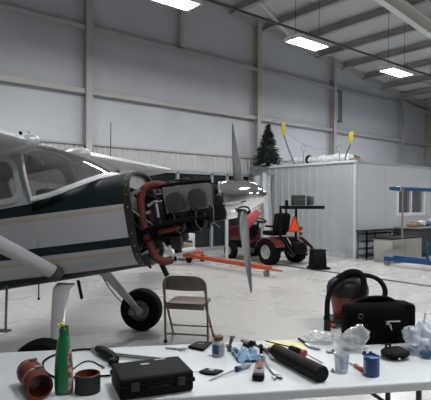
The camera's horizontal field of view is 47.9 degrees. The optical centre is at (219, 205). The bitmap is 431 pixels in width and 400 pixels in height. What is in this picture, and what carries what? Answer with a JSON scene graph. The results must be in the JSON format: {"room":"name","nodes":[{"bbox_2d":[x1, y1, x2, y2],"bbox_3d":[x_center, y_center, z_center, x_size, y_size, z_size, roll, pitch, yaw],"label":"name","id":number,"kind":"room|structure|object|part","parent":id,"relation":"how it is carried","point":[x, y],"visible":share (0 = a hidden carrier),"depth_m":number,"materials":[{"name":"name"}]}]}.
{"room":"aircraft hangar","nodes":[
{"label":"aircraft hangar","id":0,"kind":"room"},
{"bbox_2d":[0,0,425,166],"bbox_3d":[-2.194,-2.927,14.103,32.600,8.732,0.250,0,1,-40],"label":"wall","id":1,"kind":"structure","parent":0,"point":[32,48],"depth_m":14.66,"materials":[{"name":"metal"}]},
{"bbox_2d":[84,0,92,151],"bbox_3d":[-3.455,-2.786,12.710,0.170,8.459,0.262,0,1,-40],"label":"trim","id":2,"kind":"structure","parent":1,"relation":"attached to","point":[88,63],"depth_m":12.62,"materials":[{"name":"paint"}]},
{"bbox_2d":[9,142,292,195],"bbox_3d":[-2.101,-0.075,13.996,32.600,3.030,0.030,0,1,-40],"label":"wall","id":3,"kind":"structure","parent":1,"relation":"attached to","point":[171,160],"depth_m":14.44,"materials":[{"name":"metal"}]},
{"bbox_2d":[40,139,289,161],"bbox_3d":[-2.090,-1.620,13.979,32.600,0.050,0.100,0,1,-40],"label":"trim","id":4,"kind":"structure","parent":1,"relation":"attached to","point":[41,140],"depth_m":13.83,"materials":[{"name":"paint"}]},
{"bbox_2d":[177,9,183,47],"bbox_3d":[-1.159,-5.710,14.604,0.120,1.900,0.200,0,1,-40],"label":"trim","id":5,"kind":"structure","parent":1,"relation":"attached to","point":[180,13],"depth_m":14.55,"materials":[{"name":"paint"}]},
{"bbox_2d":[149,170,251,253],"bbox_3d":[-0.638,0.183,15.193,4.480,2.510,0.105,0,1,-40],"label":"window","id":6,"kind":"structure","parent":1,"relation":"in","point":[211,239],"depth_m":15.46,"materials":[{"name":"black glass"}]},
{"bbox_2d":[0,75,428,145],"bbox_3d":[-2.049,-2.984,13.927,32.580,0.130,0.195,0,1,-40],"label":"trim","id":7,"kind":"structure","parent":1,"relation":"attached to","point":[2,77],"depth_m":14.40,"materials":[{"name":"paint"}]},
{"bbox_2d":[0,3,429,112],"bbox_3d":[-2.040,-4.634,13.913,32.580,0.130,0.195,0,1,-40],"label":"trim","id":8,"kind":"structure","parent":1,"relation":"attached to","point":[2,6],"depth_m":14.38,"materials":[{"name":"paint"}]},
{"bbox_2d":[254,20,261,166],"bbox_3d":[1.290,-2.424,16.638,0.170,7.720,0.262,0,1,-40],"label":"trim","id":9,"kind":"structure","parent":1,"relation":"attached to","point":[258,28],"depth_m":16.57,"materials":[{"name":"paint"}]},
{"bbox_2d":[202,0,429,109],"bbox_3d":[2.963,-6.013,18.061,19.600,2.572,0.140,0,1,-40],"label":"trim","id":10,"kind":"structure","parent":1,"relation":"attached to","point":[249,19],"depth_m":18.72,"materials":[{"name":"paint"}]},
{"bbox_2d":[330,59,336,154],"bbox_3d":[4.510,-2.178,19.304,0.170,7.218,0.262,0,1,-40],"label":"trim","id":11,"kind":"structure","parent":1,"relation":"attached to","point":[333,66],"depth_m":19.24,"materials":[{"name":"paint"}]},
{"bbox_2d":[337,90,342,122],"bbox_3d":[4.817,-3.947,19.353,0.260,1.280,0.095,0,1,-40],"label":"conduit pipe","id":12,"kind":"object","parent":1,"relation":"attached to","point":[339,120],"visible":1,"depth_m":19.29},
{"bbox_2d":[398,93,404,164],"bbox_3d":[8.415,-1.879,22.538,0.170,6.610,0.262,0,1,-40],"label":"trim","id":13,"kind":"structure","parent":1,"relation":"attached to","point":[401,99],"depth_m":22.47,"materials":[{"name":"paint"}]},
{"bbox_2d":[425,107,430,166],"bbox_3d":[10.418,-1.727,24.196,0.170,6.298,0.262,0,1,-40],"label":"trim","id":14,"kind":"structure","parent":1,"relation":"attached to","point":[428,115],"depth_m":24.16,"materials":[{"name":"paint"}]},
{"bbox_2d":[0,248,430,399],"bbox_3d":[5.244,1.655,5.117,33.200,0.200,23.770,0,1,-40],"label":"floor","id":15,"kind":"structure","parent":0,"point":[288,304],"depth_m":7.44,"materials":[{"name":"concrete"}]},
{"bbox_2d":[0,123,266,351],"bbox_3d":[-2.902,0.178,4.587,8.708,2.703,8.926,0,1,-29],"label":"airplane","id":16,"kind":"object","parent":15,"relation":"on","point":[110,215],"visible":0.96,"depth_m":4.40,"materials":[{"name":"paint"}]},
{"bbox_3d":[-2.231,-0.019,5.246,0.554,0.680,0.400,-10,-1,7],"label":"seat","id":17,"kind":"part","parent":16,"relation":"part of","materials":[{"name":"grey leather"}]},
{"bbox_3d":[-2.207,-0.184,4.470,0.996,0.505,0.062,-10,-1,7],"label":"door post","id":18,"kind":"part","parent":16,"relation":"part of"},
{"bbox_3d":[-2.092,0.359,4.440,0.900,0.685,0.004,-10,-1,7],"label":"cabin door","id":19,"kind":"part","parent":16,"relation":"part of","materials":[{"name":"paint"}]},
{"bbox_3d":[-1.759,-0.273,4.414,0.088,0.452,0.090,-10,-1,7],"label":"windshield post","id":20,"kind":"part","parent":16,"relation":"part of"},
{"bbox_3d":[-2.070,-0.192,5.510,0.996,0.505,0.062,-10,-1,7],"label":"door post","id":21,"kind":"part","parent":16,"relation":"part of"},
{"bbox_3d":[-1.561,-0.076,4.915,0.120,0.160,0.980,-10,-1,7],"label":"instrument panel","id":22,"kind":"part","parent":16,"relation":"part of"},
{"bbox_3d":[-1.623,-0.280,5.447,0.089,0.452,0.090,-10,-1,7],"label":"windshield post","id":23,"kind":"part","parent":16,"relation":"part of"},
{"bbox_3d":[-1.310,-0.184,4.881,0.678,0.190,1.141,-10,-1,7],"label":"windshield sill","id":24,"kind":"part","parent":16,"relation":"part of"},
{"bbox_3d":[-0.282,-0.075,4.380,0.450,0.255,0.006,-10,-1,7],"label":"baffle plate","id":25,"kind":"part","parent":16,"relation":"part of","materials":[{"name":"metal"}]},
{"bbox_3d":[0.172,-0.512,4.987,0.094,0.767,0.557,-10,-1,7],"label":"propeller blade","id":26,"kind":"part","parent":16,"relation":"part of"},
{"bbox_3d":[0.240,0.362,4.376,0.094,0.766,0.559,-10,-1,7],"label":"propeller blade","id":27,"kind":"part","parent":16,"relation":"part of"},
{"bbox_2d":[167,233,194,260],"bbox_3d":[-1.009,1.097,12.864,0.627,0.717,0.431,0,1,-26],"label":"equipment cart","id":28,"kind":"object","parent":15,"relation":"on","point":[191,235],"visible":0.2,"depth_m":12.78,"materials":[{"name":"white metal"}]},
{"bbox_2d":[162,275,214,341],"bbox_3d":[-0.343,1.139,5.435,0.519,0.779,0.495,0,0,10],"label":"folding chair","id":29,"kind":"object","parent":15,"relation":"on","point":[175,282],"visible":0.96,"depth_m":5.28,"materials":[{"name":"brown metal"}]},
{"bbox_3d":[-0.597,1.180,5.337,0.041,0.685,0.142,0,0,-5],"label":"frame","id":30,"kind":"part","parent":29,"relation":"part of","materials":[{"name":"brown metal"}]},
{"bbox_3d":[-0.562,1.290,5.521,0.024,0.474,0.405,0,0,7],"label":"leg","id":31,"kind":"part","parent":29,"relation":"part of","materials":[{"name":"brown metal"}]},
{"bbox_3d":[-0.379,0.859,5.231,0.497,0.215,0.085,0,0,10],"label":"rail","id":32,"kind":"part","parent":29,"relation":"part of","materials":[{"name":"brown metal"}]},
{"bbox_3d":[-0.373,0.843,5.260,0.449,0.162,0.086,0,0,10],"label":"backrest","id":33,"kind":"part","parent":29,"relation":"part of","materials":[{"name":"brown metal"}]},
{"bbox_3d":[-0.372,1.108,5.278,0.428,0.050,0.021,0,0,10],"label":"seat rail","id":34,"kind":"part","parent":29,"relation":"part of","materials":[{"name":"brown metal"}]},
{"bbox_3d":[-0.335,1.082,5.478,0.428,0.030,0.407,0,0,10],"label":"seat","id":35,"kind":"part","parent":29,"relation":"part of","materials":[{"name":"brown metal"}]},
{"bbox_3d":[-0.141,1.183,5.253,0.040,0.685,0.143,1,1,26],"label":"frame","id":36,"kind":"part","parent":29,"relation":"part of","materials":[{"name":"brown metal"}]},
{"bbox_3d":[-0.110,1.293,5.438,0.024,0.474,0.405,0,0,14],"label":"leg","id":37,"kind":"part","parent":29,"relation":"part of","materials":[{"name":"brown metal"}]},
{"bbox_2d":[0,335,430,399],"bbox_3d":[0.057,1.179,2.484,2.500,0.740,0.760,0,0,-10],"label":"folding table","id":38,"kind":"object","parent":15,"relation":"on","point":[413,373],"visible":0.6,"depth_m":2.33,"materials":[{"name":"white plastic"}]},
{"bbox_2d":[16,357,52,399],"bbox_3d":[-0.805,0.748,2.112,0.109,0.117,0.234,0,1,-33],"label":"duct sleeve","id":39,"kind":"object","parent":38,"relation":"on","point":[34,379],"visible":1,"depth_m":2.08,"materials":[{"name":"red rubber"}]},
{"bbox_2d":[54,322,73,394],"bbox_3d":[-0.668,0.656,2.089,0.079,0.306,0.055,0,0,4],"label":"bottle","id":40,"kind":"object","parent":38,"relation":"on","point":[63,372],"visible":1,"depth_m":2.07,"materials":[{"name":"plastic"}]},
{"bbox_2d":[42,348,110,378],"bbox_3d":[-0.739,0.798,2.438,0.287,0.011,0.480,0,1,-25],"label":"cable","id":41,"kind":"object","parent":38,"relation":"on","point":[80,349],"visible":0.51,"depth_m":2.50,"materials":[{"name":"rubber"}]},
{"bbox_2d":[75,369,100,395],"bbox_3d":[-0.573,0.769,2.112,0.109,0.081,0.109,0,0,-10],"label":"coupling","id":42,"kind":"object","parent":38,"relation":"on","point":[87,381],"visible":1,"depth_m":2.07,"materials":[{"name":"black rubber"}]},
{"bbox_2d":[73,360,104,369],"bbox_3d":[-0.678,0.800,2.419,0.178,0.012,0.146,0,1,-29],"label":"lead","id":43,"kind":"object","parent":38,"relation":"on","point":[102,366],"visible":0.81,"depth_m":2.44,"materials":[{"name":"black rubber"}]},
{"bbox_2d":[91,345,159,365],"bbox_3d":[-0.482,0.778,2.495,0.541,0.052,0.194,1,1,22],"label":"tool","id":44,"kind":"object","parent":38,"relation":"on","point":[105,352],"visible":0.91,"depth_m":2.53,"materials":[{"name":"metal"}]},
{"bbox_3d":[-0.397,0.795,2.518,0.398,0.013,0.013,0,1,17],"label":"steel rod","id":45,"kind":"part","parent":44,"relation":"part of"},
{"bbox_3d":[-0.420,0.794,2.550,0.403,0.013,0.013,0,1,17],"label":"steel rod","id":46,"kind":"part","parent":44,"relation":"part of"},
{"bbox_2d":[110,356,194,399],"bbox_3d":[-0.300,0.763,2.159,0.332,0.092,0.242,0,1,-22],"label":"hard case","id":47,"kind":"object","parent":38,"relation":"on","point":[167,375],"visible":1,"depth_m":2.08,"materials":[{"name":"black plastic"}]},
{"bbox_3d":[-0.258,0.766,2.053,0.100,0.010,0.012,0,1,-22],"label":"handle","id":48,"kind":"part","parent":47,"relation":"part of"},
{"bbox_2d":[165,347,186,350],"bbox_3d":[-0.242,0.799,2.707,0.124,0.010,0.051,0,1,16],"label":"hemostat","id":49,"kind":"object","parent":38,"relation":"on","point":[174,348],"visible":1,"depth_m":2.70,"materials":[{"name":"metal"}]},
{"bbox_2d":[188,341,211,350],"bbox_3d":[-0.113,0.796,2.760,0.103,0.018,0.150,0,1,17],"label":"pouch","id":50,"kind":"object","parent":38,"relation":"on","point":[199,345],"visible":0.97,"depth_m":2.73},
{"bbox_2d":[198,368,222,374],"bbox_3d":[-0.065,0.801,2.349,0.158,0.016,0.070,0,1,20],"label":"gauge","id":51,"kind":"object","parent":38,"relation":"on","point":[207,371],"visible":0.95,"depth_m":2.33,"materials":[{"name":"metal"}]},
{"bbox_2d":[212,334,224,356],"bbox_3d":[-0.005,0.753,2.606,0.069,0.110,0.070,0,0,-10],"label":"bottle","id":52,"kind":"object","parent":38,"relation":"on","point":[218,345],"visible":1,"depth_m":2.58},
{"bbox_2d":[209,362,250,380],"bbox_3d":[0.053,0.797,2.332,0.282,0.026,0.026,0,1,-45],"label":"screwdriver","id":53,"kind":"object","parent":38,"relation":"on","point":[245,365],"visible":1,"depth_m":2.36,"materials":[{"name":"metal"}]},
{"bbox_3d":[0.117,0.797,2.396,0.100,0.025,0.025,0,1,-45],"label":"handle","id":54,"kind":"part","parent":53,"relation":"part of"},
{"bbox_2d":[226,335,234,351],"bbox_3d":[0.062,0.764,2.689,0.050,0.088,0.027,0,0,-10],"label":"fitting","id":55,"kind":"object","parent":38,"relation":"on","point":[232,337],"visible":0.98,"depth_m":2.68,"materials":[{"name":"metal"}]},
{"bbox_2d":[231,349,239,355],"bbox_3d":[0.087,0.793,2.624,0.027,0.030,0.043,1,1,40],"label":"fitting","id":56,"kind":"object","parent":38,"relation":"on","point":[234,350],"visible":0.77,"depth_m":2.61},
{"bbox_2d":[231,347,261,362],"bbox_3d":[0.144,0.786,2.585,0.134,0.039,0.199,0,0,-10],"label":"rag","id":57,"kind":"object","parent":38,"relation":"on","point":[242,355],"visible":0.98,"depth_m":2.55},
{"bbox_2d":[247,340,255,348],"bbox_3d":[0.178,0.771,2.684,0.043,0.045,0.027,0,0,-10],"label":"fitting","id":58,"kind":"object","parent":57,"relation":"on","point":[251,343],"visible":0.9,"depth_m":2.67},
{"bbox_2d":[241,339,269,353],"bbox_3d":[0.201,0.792,2.724,0.041,0.031,0.251,0,1,-37],"label":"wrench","id":59,"kind":"object","parent":38,"relation":"on","point":[244,341],"visible":0.56,"depth_m":2.74,"materials":[{"name":"metal"}]},
{"bbox_2d":[252,359,264,380],"bbox_3d":[0.194,0.794,2.351,0.057,0.033,0.238,0,0,8],"label":"utility knife","id":60,"kind":"object","parent":38,"relation":"on","point":[258,374],"visible":1,"depth_m":2.29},
{"bbox_2d":[258,344,262,353],"bbox_3d":[0.225,0.772,2.608,0.027,0.045,0.043,0,0,0],"label":"fitting","id":61,"kind":"object","parent":38,"relation":"on","point":[260,346],"visible":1,"depth_m":2.60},
{"bbox_2d":[258,356,282,379],"bbox_3d":[0.247,0.804,2.409,0.046,0.012,0.329,0,0,-10],"label":"wrench","id":62,"kind":"object","parent":38,"relation":"on","point":[275,376],"visible":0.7,"depth_m":2.34,"materials":[{"name":"silver metal"}]},
{"bbox_2d":[262,340,305,349],"bbox_3d":[0.371,0.807,2.794,0.269,0.001,0.201,0,1,21],"label":"paper","id":63,"kind":"object","parent":38,"relation":"on","point":[301,345],"visible":0.6,"depth_m":2.83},
{"bbox_2d":[267,344,328,382],"bbox_3d":[0.372,0.773,2.430,0.078,0.078,0.463,0,1,-26],"label":"flashlight","id":64,"kind":"object","parent":38,"relation":"on","point":[312,369],"visible":1,"depth_m":2.33,"materials":[{"name":"metal"}]},
{"bbox_2d":[288,345,323,362],"bbox_3d":[0.463,0.793,2.592,0.036,0.036,0.252,0,1,-34],"label":"screwdriver","id":65,"kind":"object","parent":38,"relation":"on","point":[300,351],"visible":0.88,"depth_m":2.61,"materials":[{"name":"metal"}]},
{"bbox_3d":[0.426,0.792,2.646,0.034,0.034,0.120,0,1,-34],"label":"handle","id":66,"kind":"part","parent":65,"relation":"part of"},
{"bbox_2d":[298,338,320,350],"bbox_3d":[0.509,0.800,2.793,0.032,0.020,0.222,0,1,-23],"label":"pliers","id":67,"kind":"object","parent":38,"relation":"on","point":[299,339],"visible":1,"depth_m":2.77,"materials":[{"name":"silver metal"}]},
{"bbox_2d":[305,330,335,342],"bbox_3d":[0.600,0.777,2.881,0.187,0.059,0.163,1,1,44],"label":"plastic bag","id":68,"kind":"object","parent":38,"relation":"on","point":[310,330],"visible":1,"depth_m":2.88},
{"bbox_2d":[326,349,335,353],"bbox_3d":[0.615,0.801,2.669,0.048,0.020,0.026,0,0,-10],"label":"metal clip","id":69,"kind":"object","parent":38,"relation":"on","point":[332,350],"visible":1,"depth_m":2.66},
{"bbox_2d":[333,353,349,371],"bbox_3d":[0.599,0.770,2.377,0.079,0.085,0.079,0,0,-10],"label":"plastic cup","id":70,"kind":"object","parent":38,"relation":"on","point":[333,353],"visible":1,"depth_m":2.36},
{"bbox_2d":[335,324,369,350],"bbox_3d":[0.756,0.737,2.723,0.199,0.145,0.140,0,0,-10],"label":"plastic bag","id":71,"kind":"object","parent":38,"relation":"on","point":[350,339],"visible":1,"depth_m":2.71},
{"bbox_2d":[349,362,362,371],"bbox_3d":[0.685,0.803,2.427,0.020,0.020,0.141,0,1,-16],"label":"screwdriver","id":72,"kind":"object","parent":38,"relation":"on","point":[355,365],"visible":0.89,"depth_m":2.41,"materials":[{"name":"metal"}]},
{"bbox_2d":[363,353,379,377],"bbox_3d":[0.730,0.768,2.328,0.077,0.094,0.077,0,0,-10],"label":"can","id":73,"kind":"object","parent":38,"relation":"on","point":[371,362],"visible":1,"depth_m":2.30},
{"bbox_2d":[341,295,414,344],"bbox_3d":[0.949,0.676,2.917,0.434,0.269,0.210,0,0,-10],"label":"tool bag","id":74,"kind":"object","parent":38,"relation":"on","point":[384,317],"visible":0.99,"depth_m":2.84,"materials":[{"name":"fabric"}]},
{"bbox_3d":[0.938,0.579,2.921,0.293,0.076,0.044,0,0,-10],"label":"carry handle","id":75,"kind":"part","parent":74,"relation":"part of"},
{"bbox_3d":[0.948,1.207,2.731,0.028,0.690,0.028,0,0,-10],"label":"leg","id":76,"kind":"part","parent":38,"relation":"part of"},
{"bbox_2d":[380,343,409,359],"bbox_3d":[0.939,0.777,2.588,0.163,0.070,0.134,0,1,-24],"label":"pouch","id":77,"kind":"object","parent":38,"relation":"on","point":[393,352],"visible":1,"depth_m":2.55,"materials":[{"name":"black fabric"}]},
{"bbox_2d":[401,312,430,356],"bbox_3d":[1.124,0.705,2.687,0.192,0.214,0.284,0,0,7],"label":"plastic bag","id":78,"kind":"object","parent":38,"relation":"on","point":[423,352],"visible":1,"depth_m":2.70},
{"bbox_3d":[1.137,0.691,2.708,0.040,0.187,0.010,0,0,-10],"label":"standing rod","id":79,"kind":"part","parent":78,"relation":"part of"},
{"bbox_3d":[0.999,1.210,2.435,0.028,0.690,0.028,0,0,-10],"label":"leg","id":80,"kind":"part","parent":38,"relation":"part of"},
{"bbox_2d":[182,220,282,276],"bbox_3d":[0.346,0.906,11.250,0.650,1.139,3.420,0,1,-40],"label":"bar","id":81,"kind":"object","parent":15,"relation":"on","point":[266,273],"visible":0.81,"depth_m":11.21,"materials":[{"name":"orange metal"}]},
{"bbox_2d":[168,247,195,257],"bbox_3d":[-0.897,1.140,11.866,0.676,0.243,0.217,0,1,-31],"label":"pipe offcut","id":82,"kind":"object","parent":81,"relation":"on","point":[188,250],"visible":0.85,"depth_m":11.82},
{"bbox_2d":[182,240,192,247],"bbox_3d":[-0.806,0.993,12.271,0.208,0.214,0.295,1,1,22],"label":"cardboard box","id":83,"kind":"object","parent":81,"relation":"on","point":[189,243],"visible":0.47,"depth_m":12.15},
{"bbox_2d":[224,200,324,264],"bbox_3d":[1.390,0.666,12.908,1.659,1.615,2.616,0,1,-37],"label":"tractor","id":84,"kind":"object","parent":15,"relation":"on","point":[269,249],"visible":0.97,"depth_m":12.24,"materials":[{"name":"red metal"}]},
{"bbox_3d":[1.479,0.478,12.530,0.580,0.589,0.606,0,1,-37],"label":"driver seat","id":85,"kind":"part","parent":84,"relation":"part of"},
{"bbox_2d":[291,195,305,204],"bbox_3d":[1.987,-0.132,12.188,0.320,0.260,0.206,0,0,-5],"label":"case","id":86,"kind":"object","parent":84,"relation":"on","point":[295,199],"visible":1,"depth_m":12.09,"materials":[{"name":"green plastic"}]},
{"bbox_3d":[2.230,0.996,12.197,0.481,0.412,0.075,1,1,37],"label":"discharge arm","id":87,"kind":"part","parent":84,"relation":"part of"},
{"bbox_2d":[306,196,310,204],"bbox_3d":[2.268,-0.122,12.321,0.085,0.240,0.100,0,0,-11],"label":"carton","id":88,"kind":"object","parent":84,"relation":"on","point":[308,198],"visible":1,"depth_m":12.28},
{"bbox_2d":[306,249,330,269],"bbox_3d":[2.324,1.254,11.373,0.460,0.455,0.380,0,0,-11],"label":"box","id":89,"kind":"object","parent":15,"relation":"on","point":[317,257],"visible":1,"depth_m":11.23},
{"bbox_3d":[2.323,1.457,11.375,0.460,0.050,0.380,0,0,-11],"label":"plate","id":90,"kind":"part","parent":89,"relation":"part of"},
{"bbox_2d":[232,258,430,286],"bbox_3d":[6.414,1.550,6.103,0.130,0.008,19.200,0,1,-40],"label":"floor drain","id":91,"kind":"object","parent":15,"relation":"on","point":[232,258],"visible":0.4,"depth_m":10.84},
{"bbox_2d":[324,269,387,330],"bbox_3d":[1.682,1.149,6.170,0.818,0.758,0.582,0,0,-2],"label":"shop vacuum","id":92,"kind":"object","parent":15,"relation":"on","point":[349,285],"visible":0.74,"depth_m":5.98,"materials":[{"name":"black plastic"}]},
{"bbox_2d":[356,228,398,259],"bbox_3d":[4.472,1.078,13.678,1.704,0.802,0.300,0,1,-40],"label":"wire rack","id":93,"kind":"object","parent":15,"relation":"on","point":[390,229],"visible":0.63,"depth_m":13.36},
{"bbox_3d":[3.802,1.089,13.293,0.026,0.780,0.026,0,1,-17],"label":"post","id":94,"kind":"part","parent":93,"relation":"part of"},
{"bbox_2d":[359,231,397,234],"bbox_3d":[4.501,0.779,13.698,1.606,0.020,0.276,0,1,-40],"label":"shelf","id":95,"kind":"object","parent":93,"relation":"attached to","point":[375,232],"depth_m":13.51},
{"bbox_2d":[373,235,422,262],"bbox_3d":[4.845,1.161,13.131,1.540,0.630,0.580,0,1,-40],"label":"storage cabinet","id":96,"kind":"object","parent":15,"relation":"on","point":[409,246],"visible":0.84,"depth_m":12.79,"materials":[{"name":"metal"}]},
{"bbox_3d":[4.846,0.861,13.129,1.540,0.030,0.580,0,1,-40],"label":"lid","id":97,"kind":"part","parent":96,"relation":"part of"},
{"bbox_2d":[384,186,430,264],"bbox_3d":[4.872,0.555,11.355,4.730,1.889,2.138,0,1,-40],"label":"gantry","id":98,"kind":"object","parent":15,"relation":"on","point":[387,259],"visible":1,"depth_m":11.34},
{"bbox_2d":[393,226,430,255],"bbox_3d":[6.298,1.052,14.825,2.300,0.835,0.800,0,1,-40],"label":"workbench","id":99,"kind":"object","parent":15,"relation":"on","point":[425,231],"visible":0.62,"depth_m":14.10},
{"bbox_2d":[406,222,420,226],"bbox_3d":[5.716,0.553,14.272,0.300,0.145,0.420,1,1,39],"label":"tarp","id":100,"kind":"object","parent":99,"relation":"on","point":[410,224],"visible":1,"depth_m":14.15,"materials":[{"name":"beige fabric"}]},
{"bbox_2d":[417,220,426,226],"bbox_3d":[6.063,0.534,14.564,0.311,0.201,0.274,0,1,-40],"label":"cloth bundle","id":101,"kind":"object","parent":99,"relation":"on","point":[422,222],"visible":0.84,"depth_m":14.47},
{"bbox_2d":[251,162,353,258],"bbox_3d":[2.399,0.121,15.060,0.092,2.670,4.170,0,1,-40],"label":"wall partition","id":102,"kind":"structure","parent":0,"point":[330,228],"depth_m":14.28,"materials":[{"name":"metal"}]},
{"bbox_2d":[252,173,274,237],"bbox_3d":[1.423,0.048,16.004,0.269,2.215,0.950,0,1,-40],"label":"curtain","id":103,"kind":"object","parent":102,"relation":"hanging from","point":[264,179],"visible":0.52,"depth_m":15.81,"materials":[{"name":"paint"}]},
{"bbox_2d":[254,160,356,168],"bbox_3d":[7.057,-1.250,18.712,11.970,0.060,4.020,0,1,-40],"label":"roof","id":104,"kind":"object","parent":102,"relation":"on","point":[347,161],"depth_m":14.64,"materials":[{"name":"white metal"}]},
{"bbox_2d":[252,124,282,166],"bbox_3d":[1.609,-1.985,16.062,1.138,1.386,1.187,0,0,5],"label":"artificial tree","id":105,"kind":"object","parent":104,"relation":"on","point":[266,154],"visible":0.98,"depth_m":15.91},
{"bbox_2d":[280,122,294,163],"bbox_3d":[2.231,-2.005,15.728,0.168,1.461,0.575,0,1,-40],"label":"pole","id":106,"kind":"object","parent":104,"relation":"on","point":[283,125],"visible":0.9,"depth_m":15.86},
{"bbox_2d":[290,153,353,163],"bbox_3d":[3.139,-1.440,15.067,0.379,0.308,2.350,0,1,-40],"label":"bundle","id":107,"kind":"object","parent":104,"relation":"on","point":[323,158],"visible":0.88,"depth_m":14.91,"materials":[{"name":"white plastic"}]},
{"bbox_2d":[253,160,430,258],"bbox_3d":[7.033,0.080,18.719,11.903,2.740,4.155,0,1,-40],"label":"trim","id":108,"kind":"structure","parent":104,"relation":"attached to","point":[342,255],"depth_m":13.54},
{"bbox_2d":[344,131,353,159],"bbox_3d":[3.703,-1.690,13.950,0.154,0.864,0.349,0,1,-40],"label":"pole","id":109,"kind":"object","parent":104,"relation":"on","point":[351,133],"visible":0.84,"depth_m":13.84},
{"bbox_2d":[337,155,363,160],"bbox_3d":[3.908,-1.387,14.878,0.408,0.234,1.025,0,1,-34],"label":"cardboard box","id":110,"kind":"object","parent":104,"relation":"on","point":[355,157],"visible":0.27,"depth_m":14.46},
{"bbox_2d":[221,0,430,105],"bbox_3d":[5.254,-6.101,5.090,33.000,2.552,23.670,0,1,-40],"label":"ceiling","id":111,"kind":"structure","parent":0,"point":[348,9],"depth_m":16.70,"materials":[{"name":"metal"}]},
{"bbox_2d":[151,0,201,11],"bbox_3d":[-0.952,-5.091,9.490,1.180,2.150,0.500,0,1,-40],"label":"hanging light","id":112,"kind":"object","parent":111,"relation":"hanging from","point":[185,5],"visible":1,"depth_m":9.69,"materials":[{"name":"white"}]},
{"bbox_2d":[284,0,329,50],"bbox_3d":[2.208,-5.095,12.102,1.180,2.150,0.500,0,1,-40],"label":"hanging light","id":113,"kind":"object","parent":111,"relation":"hanging from","point":[299,39],"visible":1,"depth_m":12.01,"materials":[{"name":"white"}]},
{"bbox_2d":[378,28,413,77],"bbox_3d":[5.391,-5.100,14.734,1.180,2.150,0.500,0,1,-40],"label":"hanging light","id":114,"kind":"object","parent":111,"relation":"hanging from","point":[393,70],"visible":1,"depth_m":14.64,"materials":[{"name":"white"}]},
{"bbox_2d":[353,162,430,258],"bbox_3d":[8.318,0.135,17.191,11.870,2.670,0.109,0,1,-40],"label":"wall","id":115,"kind":"structure","parent":0,"point":[376,204],"depth_m":14.16,"materials":[{"name":"white metal"}]},
{"bbox_2d":[396,191,424,215],"bbox_3d":[5.990,-0.116,15.243,1.700,0.880,0.120,0,1,-40],"label":"window","id":116,"kind":"structure","parent":115,"relation":"in","point":[413,201],"depth_m":15.22,"materials":[{"name":"white plastic"}]},
{"bbox_3d":[5.977,-0.116,15.258,1.580,0.760,0.010,0,1,-40],"label":"pane","id":117,"kind":"part","parent":116,"relation":"part of","materials":[{"name":"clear glass"}]},
{"bbox_3d":[17.916,-1.654,15.553,0.240,6.380,23.170,0,1,-40],"label":"wall","id":118,"kind":"structure","parent":0,"visible":0},
{"bbox_2d":[228,0,266,15],"bbox_3d":[7.720,-6.270,7.062,0.155,0.260,23.150,0,1,-40],"label":"trim","id":119,"kind":"structure","parent":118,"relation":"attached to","point":[246,4],"depth_m":15.38,"materials":[{"name":"metal"}]},
{"bbox_2d":[256,0,290,35],"bbox_3d":[1.769,-6.176,15.913,0.027,0.660,3.143,1,1,32],"label":"brace","id":120,"kind":"object","parent":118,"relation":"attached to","point":[264,7],"visible":0.83,"depth_m":15.88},
{"bbox_2d":[262,0,346,31],"bbox_3d":[8.875,-6.092,8.020,0.155,0.260,23.150,0,1,-40],"label":"ceiling beam","id":121,"kind":"structure","parent":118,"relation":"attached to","point":[324,4],"depth_m":15.48,"materials":[{"name":"metal"}]},
{"bbox_2d":[206,0,430,76],"bbox_3d":[1.915,-4.117,11.470,29.580,0.055,0.055,0,1,-40],"label":"conduit pipe","id":122,"kind":"object","parent":118,"relation":"attached to","point":[212,1],"visible":1,"depth_m":11.60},
{"bbox_2d":[290,0,430,45],"bbox_3d":[10.030,-5.913,8.977,0.155,0.260,23.150,0,1,-40],"label":"ceiling beam","id":123,"kind":"structure","parent":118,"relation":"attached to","point":[381,12],"depth_m":15.69,"materials":[{"name":"metal"}]},
{"bbox_2d":[316,18,430,58],"bbox_3d":[11.185,-5.735,9.934,0.155,0.260,23.150,0,1,-40],"label":"ceiling beam","id":124,"kind":"structure","parent":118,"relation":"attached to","point":[399,31],"depth_m":17.08,"materials":[{"name":"metal"}]},
{"bbox_2d":[340,40,430,69],"bbox_3d":[12.340,-5.557,10.892,0.155,0.260,23.150,0,1,-40],"label":"ceiling beam","id":125,"kind":"structure","parent":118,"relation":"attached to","point":[427,44],"depth_m":18.10,"materials":[{"name":"metal"}]},
{"bbox_2d":[361,58,430,79],"bbox_3d":[13.495,-5.379,11.849,0.155,0.260,23.150,0,1,-40],"label":"trim","id":126,"kind":"structure","parent":118,"relation":"attached to","point":[423,63],"depth_m":19.09,"materials":[{"name":"metal"}]},
{"bbox_2d":[374,0,430,38],"bbox_3d":[5.886,-5.592,14.527,19.600,2.782,0.200,0,1,-40],"label":"ceiling beam","id":127,"kind":"structure","parent":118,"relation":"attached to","point":[404,10],"depth_m":14.27,"materials":[{"name":"metal"}]},
{"bbox_2d":[381,74,430,89],"bbox_3d":[14.650,-5.200,12.807,0.155,0.260,23.150,0,1,-40],"label":"trim","id":128,"kind":"structure","parent":118,"relation":"attached to","point":[414,80],"depth_m":20.79,"materials":[{"name":"metal"}]},
{"bbox_2d":[402,87,430,97],"bbox_3d":[15.805,-5.022,13.764,0.155,0.260,23.150,0,1,-40],"label":"trim","id":129,"kind":"structure","parent":118,"relation":"attached to","point":[423,91],"depth_m":21.98,"materials":[{"name":"metal"}]},
{"bbox_2d":[416,99,430,105],"bbox_3d":[16.960,-4.844,14.722,0.155,0.260,23.150,0,1,-40],"label":"trim","id":130,"kind":"structure","parent":118,"relation":"attached to","point":[426,101],"depth_m":23.28,"materials":[{"name":"metal"}]},
{"bbox_2d":[421,80,430,85],"bbox_3d":[10.015,-4.834,20.677,5.400,0.120,0.080,0,1,-40],"label":"trim","id":131,"kind":"structure","parent":118,"relation":"attached to","point":[424,82],"depth_m":19.09,"materials":[{"name":"paint"}]}
]}

